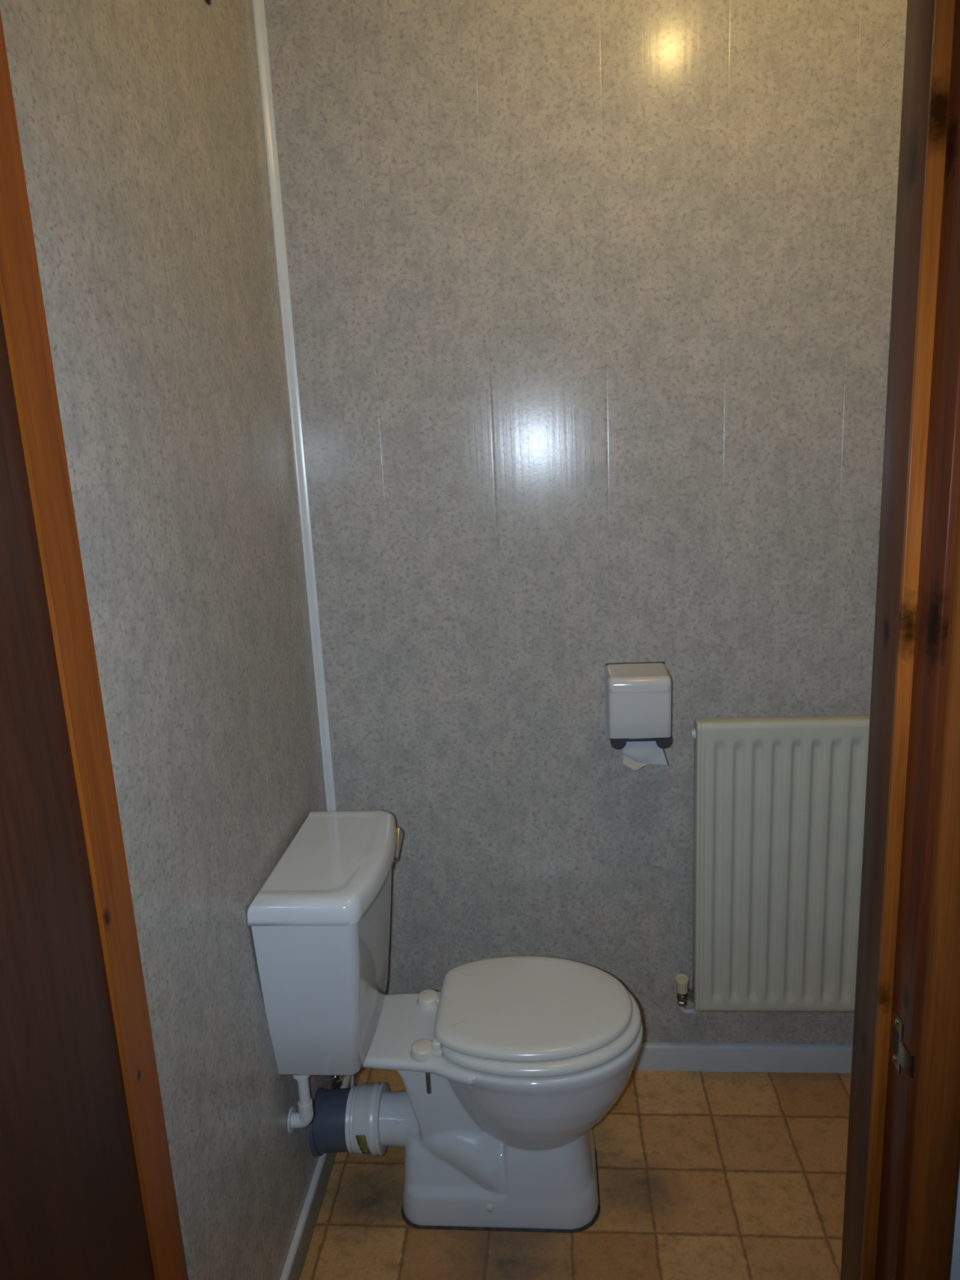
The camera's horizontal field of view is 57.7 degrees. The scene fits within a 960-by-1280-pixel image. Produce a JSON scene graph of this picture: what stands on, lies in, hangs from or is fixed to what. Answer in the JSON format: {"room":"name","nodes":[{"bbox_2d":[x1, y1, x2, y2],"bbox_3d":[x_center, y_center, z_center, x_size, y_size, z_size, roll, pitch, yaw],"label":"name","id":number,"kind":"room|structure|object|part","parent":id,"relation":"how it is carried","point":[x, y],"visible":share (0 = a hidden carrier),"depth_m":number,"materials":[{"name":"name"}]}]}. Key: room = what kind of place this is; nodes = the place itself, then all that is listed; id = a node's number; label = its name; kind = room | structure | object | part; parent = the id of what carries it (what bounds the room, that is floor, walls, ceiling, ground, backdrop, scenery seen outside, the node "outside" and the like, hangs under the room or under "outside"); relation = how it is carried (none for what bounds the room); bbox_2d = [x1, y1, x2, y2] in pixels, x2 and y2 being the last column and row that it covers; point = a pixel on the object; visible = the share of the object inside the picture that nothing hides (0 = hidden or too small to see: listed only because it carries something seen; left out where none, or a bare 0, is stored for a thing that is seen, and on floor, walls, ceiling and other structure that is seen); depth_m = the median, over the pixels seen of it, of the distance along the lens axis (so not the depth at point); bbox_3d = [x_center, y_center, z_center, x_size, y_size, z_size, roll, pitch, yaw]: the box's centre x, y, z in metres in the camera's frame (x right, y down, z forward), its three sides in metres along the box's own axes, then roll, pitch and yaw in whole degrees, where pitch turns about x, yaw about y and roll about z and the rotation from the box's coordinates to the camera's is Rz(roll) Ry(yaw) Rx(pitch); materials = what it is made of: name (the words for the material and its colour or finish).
{"room":"toilet room","nodes":[
{"label":"toilet room","id":0,"kind":"room"},
{"bbox_2d":[0,0,344,1279],"bbox_3d":[-0.469,-0.086,1.471,0.138,2.570,0.910,-2,13,5],"label":"wall","id":1,"kind":"structure","parent":0,"point":[140,122],"depth_m":1.29,"materials":[{"name":"plastic"}]},
{"bbox_2d":[280,1066,362,1279],"bbox_3d":[-0.335,1.131,1.737,0.012,0.069,0.910,-2,13,5],"label":"baseboard","id":2,"kind":"structure","parent":1,"relation":"attached to","point":[296,1257],"depth_m":1.71,"materials":[{"name":"white plastic"}]},
{"bbox_2d":[309,1087,351,1156],"bbox_3d":[-0.306,1.006,1.820,0.105,0.129,0.127,-2,13,5],"label":"pipe","id":3,"kind":"object","parent":1,"relation":"attached to","point":[326,1127],"visible":0.7,"depth_m":1.77,"materials":[{"name":"grey plastic"}]},
{"bbox_2d":[299,1067,851,1279],"bbox_3d":[0.261,1.414,0.640,3.800,0.060,3.320,-2,13,5],"label":"floor","id":4,"kind":"structure","parent":0,"point":[703,1175],"depth_m":1.75,"materials":[{"name":"tile"}]},
{"bbox_2d":[247,810,642,1232],"bbox_3d":[-0.024,0.763,1.731,0.692,0.759,0.401,-2,13,5],"label":"toilet","id":5,"kind":"object","parent":4,"relation":"on","point":[508,1070],"visible":0.98,"depth_m":1.66,"materials":[{"name":"white ceramic"}]},
{"bbox_2d":[287,1075,313,1133],"bbox_3d":[-0.343,0.872,1.650,0.058,0.135,0.047,-2,13,5],"label":"pipe","id":6,"kind":"object","parent":5,"relation":"attached to","point":[302,1118],"visible":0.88,"depth_m":1.64,"materials":[{"name":"white plastic"}]},
{"bbox_3d":[-0.359,0.916,1.661,0.004,0.047,0.047,-2,13,5],"label":"wall plate","id":7,"kind":"part","parent":6,"relation":"part of","materials":[{"name":"white plastic"}]},
{"bbox_3d":[-0.278,0.423,1.671,0.212,0.046,0.396,-2,13,5],"label":"cistern lid","id":8,"kind":"part","parent":5,"relation":"part of","materials":[{"name":"white ceramic"}]},
{"bbox_2d":[329,1074,354,1088],"bbox_3d":[-0.306,0.934,1.917,0.060,0.372,0.029,-2,13,5],"label":"supply pipe","id":9,"kind":"object","parent":5,"relation":"attached to","point":[335,1082],"visible":0.13,"depth_m":1.92,"materials":[{"name":"silver metal"}]},
{"bbox_2d":[344,1081,389,1155],"bbox_3d":[-0.233,0.994,1.811,0.075,0.135,0.136,-2,13,5],"label":"connector","id":10,"kind":"object","parent":5,"relation":"attached to","point":[362,1120],"visible":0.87,"depth_m":1.76,"materials":[{"name":"white plastic"}]},
{"bbox_3d":[-0.084,0.783,1.662,0.026,0.012,0.022,-2,13,5],"label":"hinge arm","id":11,"kind":"part","parent":5,"relation":"part of","materials":[{"name":"white plastic"}]},
{"bbox_3d":[0.109,0.726,1.742,0.388,0.022,0.319,-2,13,5],"label":"lid","id":12,"kind":"part","parent":5,"relation":"part of","materials":[{"name":"white plastic"}]},
{"bbox_3d":[0.125,0.748,1.744,0.391,0.021,0.344,-2,13,5],"label":"seat","id":13,"kind":"part","parent":5,"relation":"part of","materials":[{"name":"white plastic"}]},
{"bbox_2d":[263,0,907,1044],"bbox_3d":[0.347,-0.221,1.896,1.700,2.570,0.100,-2,13,5],"label":"wall","id":14,"kind":"structure","parent":0,"point":[591,300],"depth_m":1.80,"materials":[{"name":"plastic"}]},
{"bbox_2d":[252,0,336,811],"bbox_3d":[-0.374,-0.187,1.902,0.020,2.570,0.012,-2,13,5],"label":"trim","id":15,"kind":"structure","parent":14,"relation":"attached to","point":[259,10],"depth_m":1.82,"materials":[{"name":"white plastic"}]},
{"bbox_2d":[362,1042,853,1073],"bbox_3d":[0.417,1.011,2.113,1.430,0.068,0.014,-2,13,5],"label":"baseboard","id":16,"kind":"structure","parent":14,"relation":"attached to","point":[651,1056],"depth_m":2.09,"materials":[{"name":"white plastic"}]},
{"bbox_2d":[604,662,671,749],"bbox_3d":[0.339,0.141,1.870,0.130,0.164,0.112,-2,13,5],"label":"dispenser","id":17,"kind":"object","parent":14,"relation":"attached to","point":[638,695],"visible":1,"depth_m":1.82,"materials":[{"name":"white plastic"}]},
{"bbox_3d":[0.342,0.118,1.919,0.129,0.140,0.006,-2,13,5],"label":"plate","id":18,"kind":"part","parent":17,"relation":"part of","materials":[{"name":"grey plastic"}]},
{"bbox_3d":[0.343,0.201,1.883,0.121,0.008,0.090,-2,13,5],"label":"rail","id":19,"kind":"part","parent":17,"relation":"part of","materials":[{"name":"grey plastic"}]},
{"bbox_2d":[622,741,667,770],"bbox_3d":[0.349,0.245,1.854,0.099,0.064,0.015,-1,13,8],"label":"toilet paper","id":20,"kind":"object","parent":17,"relation":"hanging from","point":[636,755],"visible":1,"depth_m":1.85,"materials":[{"name":"white paper"}]},
{"bbox_2d":[675,715,870,1012],"bbox_3d":[0.737,0.498,1.932,0.602,0.694,0.090,-2,13,5],"label":"radiator","id":21,"kind":"object","parent":14,"relation":"attached to","point":[780,802],"visible":0.66,"depth_m":1.89,"materials":[{"name":"beige metal"}]},
{"bbox_2d":[679,1006,702,1013],"bbox_3d":[0.508,0.853,2.037,0.092,0.024,0.038,-12,15,-35],"label":"pipe","id":22,"kind":"object","parent":21,"relation":"attached to","point":[686,1011],"visible":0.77,"depth_m":2.02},
{"bbox_3d":[0.479,0.507,1.936,0.006,0.683,0.032,-2,13,5],"label":"panel","id":23,"kind":"part","parent":21,"relation":"part of","materials":[{"name":"white metal"}]},
{"bbox_2d":[949,1157,959,1279],"bbox_3d":[0.241,0.006,0.907,3.800,2.570,0.130,-2,13,5],"label":"wall","id":24,"kind":"structure","parent":0,"point":[954,1273],"depth_m":0.97,"materials":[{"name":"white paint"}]},
{"bbox_2d":[0,305,155,1279],"bbox_3d":[-0.501,0.393,0.603,0.044,2.002,0.846,-2,13,5],"label":"door","id":25,"kind":"structure","parent":24,"relation":"in","point":[72,1208],"depth_m":0.91,"materials":[{"name":"brown wood"}]},
{"bbox_2d":[0,10,188,1279],"bbox_3d":[-0.502,0.281,1.052,0.120,2.040,0.072,-2,13,5],"label":"trim","id":26,"kind":"structure","parent":24,"relation":"attached to","point":[21,299],"depth_m":0.99,"materials":[{"name":"brown wood"}]},
{"bbox_2d":[840,0,959,1279],"bbox_3d":[0.462,0.236,0.931,0.057,2.090,0.160,-4,13,-6],"label":"trim","id":27,"kind":"structure","parent":24,"relation":"attached to","point":[903,1156],"depth_m":0.88,"materials":[{"name":"brown wood"}]},
{"bbox_3d":[0.456,0.438,0.954,0.002,0.062,0.028,-2,13,5],"label":"strike plate","id":28,"kind":"part","parent":27,"relation":"part of","materials":[{"name":"metal"}]},
{"bbox_3d":[0.474,0.250,0.866,0.046,2.090,0.022,-2,13,5],"label":"architrave","id":29,"kind":"part","parent":27,"relation":"part of","materials":[{"name":"brown wood"}]}
]}

